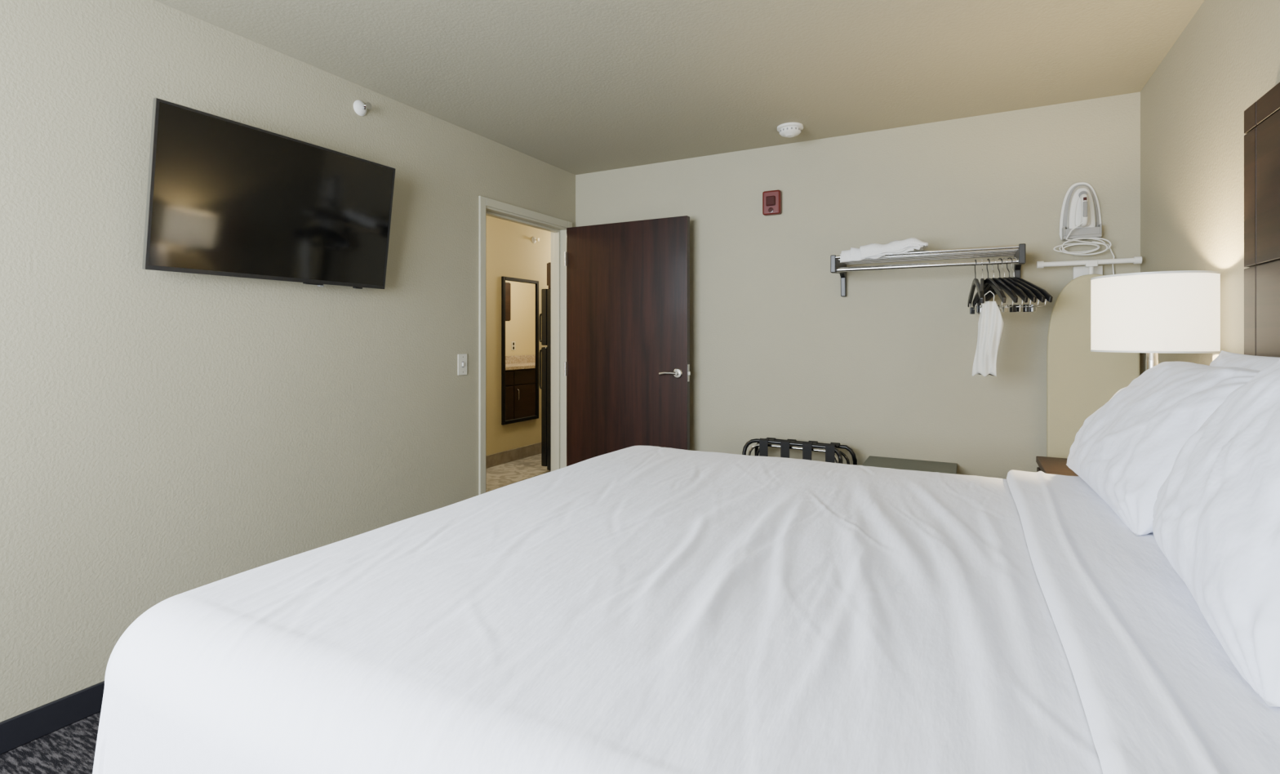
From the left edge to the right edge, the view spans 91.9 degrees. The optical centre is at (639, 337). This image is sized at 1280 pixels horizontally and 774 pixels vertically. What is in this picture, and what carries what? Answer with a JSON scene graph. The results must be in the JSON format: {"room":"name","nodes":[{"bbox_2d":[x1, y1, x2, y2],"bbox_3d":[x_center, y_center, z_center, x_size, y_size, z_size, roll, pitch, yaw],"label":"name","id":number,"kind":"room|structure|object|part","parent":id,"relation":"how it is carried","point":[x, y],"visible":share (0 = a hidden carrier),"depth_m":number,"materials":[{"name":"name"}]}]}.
{"room":"hotel room","nodes":[
{"label":"hotel room","id":0,"kind":"room"},
{"bbox_2d":[0,453,550,773],"bbox_3d":[0.014,1.282,3.557,5.035,0.080,8.540,0,0,28],"label":"floor","id":1,"kind":"structure","parent":0,"point":[70,748],"depth_m":1.88,"materials":[{"name":"carpet"}]},
{"bbox_2d":[539,288,551,471],"bbox_3d":[-0.434,0.397,5.820,0.814,1.690,0.680,0,0,28],"label":"refrigerator","id":2,"kind":"object","parent":1,"relation":"on","point":[545,315],"visible":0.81,"depth_m":5.66,"materials":[{"name":"black"}]},
{"bbox_3d":[-0.911,-0.093,5.733,0.053,0.287,0.018,0,0,28],"label":"handle","id":3,"kind":"part","parent":2,"relation":"part of","materials":[{"name":"black plastic"}]},
{"bbox_3d":[-0.911,0.297,5.733,0.053,0.387,0.018,0,0,28],"label":"handle","id":4,"kind":"part","parent":2,"relation":"part of","materials":[{"name":"black plastic"}]},
{"bbox_3d":[-0.724,0.634,5.973,0.060,1.095,0.680,0,0,28],"label":"fridge door","id":5,"kind":"part","parent":2,"relation":"part of","materials":[{"name":"black"}]},
{"bbox_3d":[-0.724,-0.188,5.973,0.060,0.520,0.680,0,0,28],"label":"freezer door","id":6,"kind":"part","parent":2,"relation":"part of","materials":[{"name":"black"}]},
{"bbox_2d":[92,445,1279,773],"bbox_3d":[0.377,0.829,1.498,2.095,0.827,2.102,0,0,28],"label":"bed","id":7,"kind":"object","parent":1,"relation":"on","point":[634,609],"visible":0.9,"depth_m":0.96,"materials":[{"name":"white fabric"}]},
{"bbox_2d":[1066,361,1260,534],"bbox_3d":[1.386,0.249,1.655,0.334,0.366,0.845,0,0,28],"label":"pillow","id":8,"kind":"object","parent":7,"relation":"on","point":[1126,450],"visible":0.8,"depth_m":1.48,"materials":[{"name":"white fabric"}]},
{"bbox_2d":[1152,359,1279,706],"bbox_3d":[1.028,0.224,0.961,0.330,0.415,0.768,0,0,28],"label":"pillow","id":9,"kind":"object","parent":7,"relation":"on","point":[1216,514],"visible":1,"depth_m":0.88,"materials":[{"name":"white fabric"}]},
{"bbox_2d":[1209,350,1279,370],"bbox_3d":[1.431,0.232,1.426,0.185,0.391,0.800,0,0,28],"label":"pillow","id":10,"kind":"object","parent":7,"relation":"on","point":[1224,359],"visible":0.15,"depth_m":1.52,"materials":[{"name":"white fabric"}]},
{"bbox_2d":[742,437,857,465],"bbox_3d":[0.922,0.910,3.591,0.623,0.646,0.233,0,0,28],"label":"luggage rack","id":11,"kind":"object","parent":1,"relation":"on","point":[830,449],"visible":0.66,"depth_m":3.52,"materials":[{"name":"black metal"}]},
{"bbox_3d":[0.875,0.928,3.565,0.526,0.608,0.016,0,0,28],"label":"frame","id":12,"kind":"part","parent":11,"relation":"part of","materials":[{"name":"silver metal"}]},
{"bbox_3d":[0.938,0.933,3.599,0.546,0.598,0.016,0,0,28],"label":"frame","id":13,"kind":"part","parent":11,"relation":"part of","materials":[{"name":"black plastic"}]},
{"bbox_2d":[862,455,957,474],"bbox_3d":[1.431,0.965,3.296,0.455,0.555,0.445,0,0,28],"label":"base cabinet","id":14,"kind":"object","parent":1,"relation":"on","point":[875,461],"visible":0.23,"depth_m":3.34,"materials":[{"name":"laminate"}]},
{"bbox_2d":[1035,456,1078,475],"bbox_3d":[1.899,0.899,2.519,0.480,0.685,0.670,0,0,28],"label":"nightstand","id":15,"kind":"object","parent":1,"relation":"on","point":[1052,465],"visible":0.05,"depth_m":2.69,"materials":[{"name":"brown wood"}]},
{"bbox_2d":[1090,270,1220,369],"bbox_3d":[1.741,0.005,2.087,0.338,0.428,0.359,0,0,-28],"label":"bedside lamp","id":16,"kind":"object","parent":15,"relation":"on","point":[1152,313],"visible":0.8,"depth_m":1.96,"materials":[{"name":"white fabric"}]},
{"bbox_2d":[1146,352,1158,360],"bbox_3d":[1.736,0.052,2.096,0.032,0.120,0.032,0,0,28],"label":"socket","id":17,"kind":"object","parent":16,"relation":"attached to","point":[1149,356],"depth_m":2.08,"materials":[{"name":"metal"}]},
{"bbox_3d":[1.895,0.102,2.012,0.021,0.100,0.120,0,0,28],"label":"wall plate","id":18,"kind":"part","parent":16,"relation":"part of","materials":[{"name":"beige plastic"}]},
{"bbox_2d":[1036,256,1142,457],"bbox_3d":[2.202,0.429,3.057,0.415,1.624,0.153,0,0,28],"label":"ironing board","id":19,"kind":"object","parent":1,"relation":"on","point":[1080,381],"visible":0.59,"depth_m":3.02,"materials":[{"name":"beige fabric"}]},
{"bbox_3d":[2.245,-0.308,3.103,0.120,0.100,0.030,0,0,28],"label":"hook plate","id":20,"kind":"part","parent":19,"relation":"part of","materials":[{"name":"white plastic"}]},
{"bbox_3d":[2.201,0.266,3.021,0.022,1.252,0.042,0,0,28],"label":"stem","id":21,"kind":"part","parent":19,"relation":"part of","materials":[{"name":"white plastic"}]},
{"bbox_2d":[0,0,575,721],"bbox_3d":[-1.628,0.022,2.519,0.125,2.440,4.930,0,0,28],"label":"wall","id":22,"kind":"structure","parent":0,"point":[164,435],"depth_m":2.27,"materials":[{"name":"paint"}]},
{"bbox_2d":[0,680,104,754],"bbox_3d":[-1.836,1.194,1.979,0.012,0.095,3.780,0,0,28],"label":"baseboard","id":23,"kind":"structure","parent":22,"relation":"attached to","point":[19,730],"depth_m":1.94,"materials":[{"name":"black rubber"}]},
{"bbox_2d":[142,97,395,288],"bbox_3d":[-1.458,-0.513,2.543,0.152,0.585,0.983,0,0,28],"label":"television","id":24,"kind":"object","parent":22,"relation":"attached to","point":[225,197],"visible":1,"depth_m":2.41,"materials":[{"name":"black plastic"}]},
{"bbox_2d":[353,100,371,115],"bbox_3d":[-1.305,-1.091,2.929,0.063,0.072,0.072,0,0,28],"label":"sprinkler","id":25,"kind":"object","parent":22,"relation":"attached to","point":[360,108],"visible":1,"depth_m":2.92,"materials":[{"name":"white plastic"}]},
{"bbox_2d":[457,353,466,375],"bbox_3d":[-1.012,0.154,3.536,0.012,0.120,0.074,0,0,28],"label":"light switch","id":26,"kind":"object","parent":22,"relation":"attached to","point":[462,358],"visible":1,"depth_m":3.53,"materials":[{"name":"beige plastic"}]},
{"bbox_2d":[486,211,559,470],"bbox_3d":[-0.793,0.233,4.117,0.045,2.018,0.841,0,0,28],"label":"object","id":27,"kind":"object","parent":22,"relation":"attached to","point":[557,233],"visible":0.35,"depth_m":4.47,"materials":[{"name":"beige paint"}]},
{"bbox_2d":[478,195,572,494],"bbox_3d":[-0.782,0.202,4.112,0.149,2.080,0.965,0,0,28],"label":"door frame","id":28,"kind":"structure","parent":22,"relation":"attached to","point":[483,202],"depth_m":3.98,"materials":[{"name":"beige paint"}]},
{"bbox_2d":[564,215,689,466],"bbox_3d":[-0.109,0.225,4.196,0.949,2.010,0.060,0,0,28],"label":"leaf","id":29,"kind":"object","parent":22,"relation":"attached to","point":[628,283],"depth_m":4.16,"materials":[{"name":"brown wood"}]},
{"bbox_3d":[-0.532,-0.558,4.395,0.016,0.100,0.016,0,0,28],"label":"hinge","id":30,"kind":"part","parent":29,"relation":"part of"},
{"bbox_3d":[-0.532,0.222,4.395,0.016,0.100,0.016,0,0,28],"label":"hinge","id":31,"kind":"part","parent":29,"relation":"part of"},
{"bbox_2d":[673,368,682,377],"bbox_3d":[0.235,0.230,3.970,0.064,0.064,0.040,0,0,28],"label":"rosette","id":32,"kind":"object","parent":29,"relation":"attached to","point":[678,371],"visible":0.98,"depth_m":3.97,"materials":[{"name":"grey metal"}]},
{"bbox_2d":[658,371,675,375],"bbox_3d":[0.178,0.232,3.981,0.121,0.027,0.022,0,0,28],"label":"door handle lever","id":33,"kind":"object","parent":32,"relation":"attached to","point":[663,372],"visible":1,"depth_m":3.97,"materials":[{"name":"grey metal"}]},
{"bbox_2d":[688,364,689,381],"bbox_3d":[0.312,0.227,3.976,0.003,0.110,0.024,0,0,28],"label":"latch plate","id":34,"kind":"object","parent":29,"relation":"attached to","point":[688,364],"visible":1,"depth_m":3.98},
{"bbox_3d":[0.312,0.227,3.976,0.003,0.110,0.024,0,0,28],"label":"plate","id":35,"kind":"part","parent":34,"relation":"part of","materials":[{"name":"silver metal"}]},
{"bbox_2d":[486,215,551,455],"bbox_3d":[-1.456,0.022,6.033,0.120,2.440,5.300,0,0,28],"label":"wall","id":36,"kind":"structure","parent":0,"point":[511,251],"depth_m":6.11,"materials":[{"name":"beige paint"}]},
{"bbox_2d":[486,442,541,467],"bbox_3d":[-1.398,1.182,6.002,0.012,0.120,5.300,0,0,28],"label":"baseboard","id":37,"kind":"structure","parent":36,"relation":"attached to","point":[500,458],"depth_m":6.22,"materials":[{"name":"tile"}]},
{"bbox_2d":[501,275,538,425],"bbox_3d":[-1.218,0.129,6.328,0.025,1.459,0.575,0,0,28],"label":"mirror","id":38,"kind":"object","parent":36,"relation":"attached to","point":[519,296],"visible":1,"depth_m":6.31,"materials":[{"name":"black mirror"}]},
{"bbox_2d":[531,236,539,243],"bbox_3d":[-1.094,-1.028,6.520,0.065,0.070,0.070,0,0,28],"label":"sprinkler","id":39,"kind":"object","parent":36,"relation":"attached to","point":[534,240],"visible":1,"depth_m":6.51,"materials":[{"name":"white plastic"}]},
{"bbox_2d":[546,262,551,288],"bbox_3d":[-0.381,-0.569,5.803,0.735,0.238,0.660,0,0,28],"label":"wall cabinet","id":40,"kind":"object","parent":36,"relation":"attached to","point":[548,264],"visible":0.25,"depth_m":5.67,"materials":[{"name":"brown wood"}]},
{"bbox_2d":[154,0,1204,174],"bbox_3d":[0.014,-1.248,3.557,5.035,0.100,8.540,0,0,28],"label":"ceiling","id":41,"kind":"structure","parent":0,"point":[573,86],"depth_m":2.65,"materials":[{"name":"beige paint"}]},
{"bbox_2d":[777,122,803,137],"bbox_3d":[0.854,-1.171,3.519,0.146,0.055,0.146,0,0,28],"label":"smoke detector","id":42,"kind":"object","parent":41,"relation":"attached to","point":[788,130],"visible":1,"depth_m":3.48,"materials":[{"name":"white plastic"}]},
{"bbox_2d":[575,92,1140,479],"bbox_3d":[1.011,0.022,3.844,3.300,2.440,0.120,0,0,28],"label":"wall","id":43,"kind":"structure","parent":0,"point":[883,368],"depth_m":3.56,"materials":[{"name":"paint"}]},
{"bbox_2d":[762,190,781,215],"bbox_3d":[0.817,-0.837,3.841,0.112,0.148,0.066,0,0,28],"label":"fire alarm strobe","id":44,"kind":"object","parent":43,"relation":"attached to","point":[771,200],"visible":1,"depth_m":3.82,"materials":[{"name":"red plastic"}]},
{"bbox_2d":[768,207,773,213],"bbox_3d":[0.809,-0.788,3.825,0.032,0.032,0.005,0,0,28],"label":"grille","id":45,"kind":"object","parent":44,"relation":"attached to","point":[770,209],"depth_m":3.82,"materials":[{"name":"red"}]},
{"bbox_2d":[830,243,1026,297],"bbox_3d":[1.517,-0.344,3.309,0.905,0.207,0.349,0,0,28],"label":"shelf rack","id":46,"kind":"object","parent":43,"relation":"attached to","point":[1019,251],"visible":0.91,"depth_m":3.20,"materials":[{"name":"silver metal"}]},
{"bbox_2d":[840,237,928,262],"bbox_3d":[1.314,-0.457,3.347,0.461,0.114,0.356,0,0,28],"label":"towels","id":47,"kind":"object","parent":46,"relation":"on","point":[873,251],"visible":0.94,"depth_m":3.21,"materials":[{"name":"white fabric"}]},
{"bbox_3d":[1.454,-0.370,3.190,0.865,0.025,0.025,0,0,28],"label":"hanging rail","id":48,"kind":"part","parent":46,"relation":"part of","materials":[{"name":"silver metal"}]},
{"bbox_2d":[967,259,984,314],"bbox_3d":[1.669,-0.255,3.077,0.020,0.269,0.398,0,0,20],"label":"clothes hanger","id":49,"kind":"object","parent":46,"relation":"hanging from","point":[975,282],"visible":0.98,"depth_m":3.11,"materials":[{"name":"black plastic"}]},
{"bbox_2d":[972,290,1004,376],"bbox_3d":[1.639,-0.018,2.919,0.137,0.405,0.055,0,0,40],"label":"laundry bag","id":50,"kind":"object","parent":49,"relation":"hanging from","point":[990,324],"visible":1,"depth_m":2.90,"materials":[{"name":"white fabric"}]},
{"bbox_2d":[979,258,984,312],"bbox_3d":[1.695,-0.255,3.063,0.020,0.269,0.398,0,0,30],"label":"clothes hanger","id":51,"kind":"object","parent":46,"relation":"hanging from","point":[982,280],"visible":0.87,"depth_m":2.95,"materials":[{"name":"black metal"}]},
{"bbox_2d":[972,258,1006,314],"bbox_3d":[1.717,-0.255,3.051,0.020,0.269,0.398,0,0,10],"label":"clothes hanger","id":52,"kind":"object","parent":46,"relation":"hanging from","point":[998,291],"visible":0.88,"depth_m":2.97,"materials":[{"name":"black plastic"}]},
{"bbox_2d":[973,257,1017,312],"bbox_3d":[1.739,-0.255,3.039,0.020,0.269,0.398,0,0,3],"label":"clothes hanger","id":53,"kind":"object","parent":46,"relation":"hanging from","point":[1004,286],"visible":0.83,"depth_m":2.93,"materials":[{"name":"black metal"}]},
{"bbox_2d":[977,257,1027,312],"bbox_3d":[1.762,-0.255,3.028,0.020,0.269,0.398,0,0,-2],"label":"clothes hanger","id":54,"kind":"object","parent":46,"relation":"hanging from","point":[1018,291],"visible":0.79,"depth_m":2.92,"materials":[{"name":"black plastic"}]},
{"bbox_2d":[977,257,1036,311],"bbox_3d":[1.779,-0.255,3.018,0.020,0.269,0.398,0,0,-7],"label":"clothes hanger","id":55,"kind":"object","parent":46,"relation":"hanging from","point":[1030,295],"visible":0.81,"depth_m":2.91,"materials":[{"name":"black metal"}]},
{"bbox_2d":[977,257,1044,311],"bbox_3d":[1.797,-0.255,3.009,0.020,0.269,0.398,0,0,-12],"label":"clothes hanger","id":56,"kind":"object","parent":46,"relation":"hanging from","point":[1040,296],"visible":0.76,"depth_m":2.90,"materials":[{"name":"black plastic"}]},
{"bbox_2d":[980,257,1053,311],"bbox_3d":[1.815,-0.255,3.000,0.020,0.269,0.398,0,0,-16],"label":"clothes hanger","id":57,"kind":"object","parent":46,"relation":"hanging from","point":[1048,297],"visible":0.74,"depth_m":2.89,"materials":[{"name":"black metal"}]},
{"bbox_2d":[1053,182,1115,274],"bbox_3d":[2.198,-0.520,3.053,0.264,0.525,0.163,0,0,28],"label":"iron","id":58,"kind":"object","parent":43,"relation":"attached to","point":[1080,215],"visible":0.99,"depth_m":3.07,"materials":[{"name":"white plastic"}]},
{"bbox_3d":[2.224,-0.640,3.125,0.176,0.285,0.012,0,0,28],"label":"holder plate","id":59,"kind":"part","parent":58,"relation":"part of","materials":[{"name":"white plastic"}]},
{"bbox_2d":[1061,223,1102,240],"bbox_3d":[2.209,-0.525,3.097,0.156,0.065,0.075,0,0,28],"label":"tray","id":60,"kind":"object","parent":58,"relation":"on","point":[1091,231],"depth_m":3.07,"materials":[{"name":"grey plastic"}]},
{"bbox_3d":[2.171,-0.625,3.025,0.028,0.163,0.079,0,0,28],"label":"handle","id":61,"kind":"part","parent":58,"relation":"part of","materials":[{"name":"white plastic"}]},
{"bbox_3d":[2.203,-0.409,3.049,0.271,0.303,0.111,0,0,19],"label":"cord","id":62,"kind":"part","parent":58,"relation":"part of","materials":[{"name":"white plastic"}]},
{"bbox_2d":[1140,0,1279,374],"bbox_3d":[1.397,0.022,0.918,0.120,2.440,4.930,0,0,28],"label":"wall","id":63,"kind":"structure","parent":0,"point":[1226,58],"depth_m":2.19,"materials":[{"name":"paint"}]},
{"bbox_2d":[1244,82,1279,357],"bbox_3d":[1.321,0.301,0.968,0.049,1.882,1.743,0,0,28],"label":"headboard","id":64,"kind":"object","parent":63,"relation":"attached to","point":[1261,118],"visible":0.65,"depth_m":1.64,"materials":[{"name":"brown wood"}]}
]}

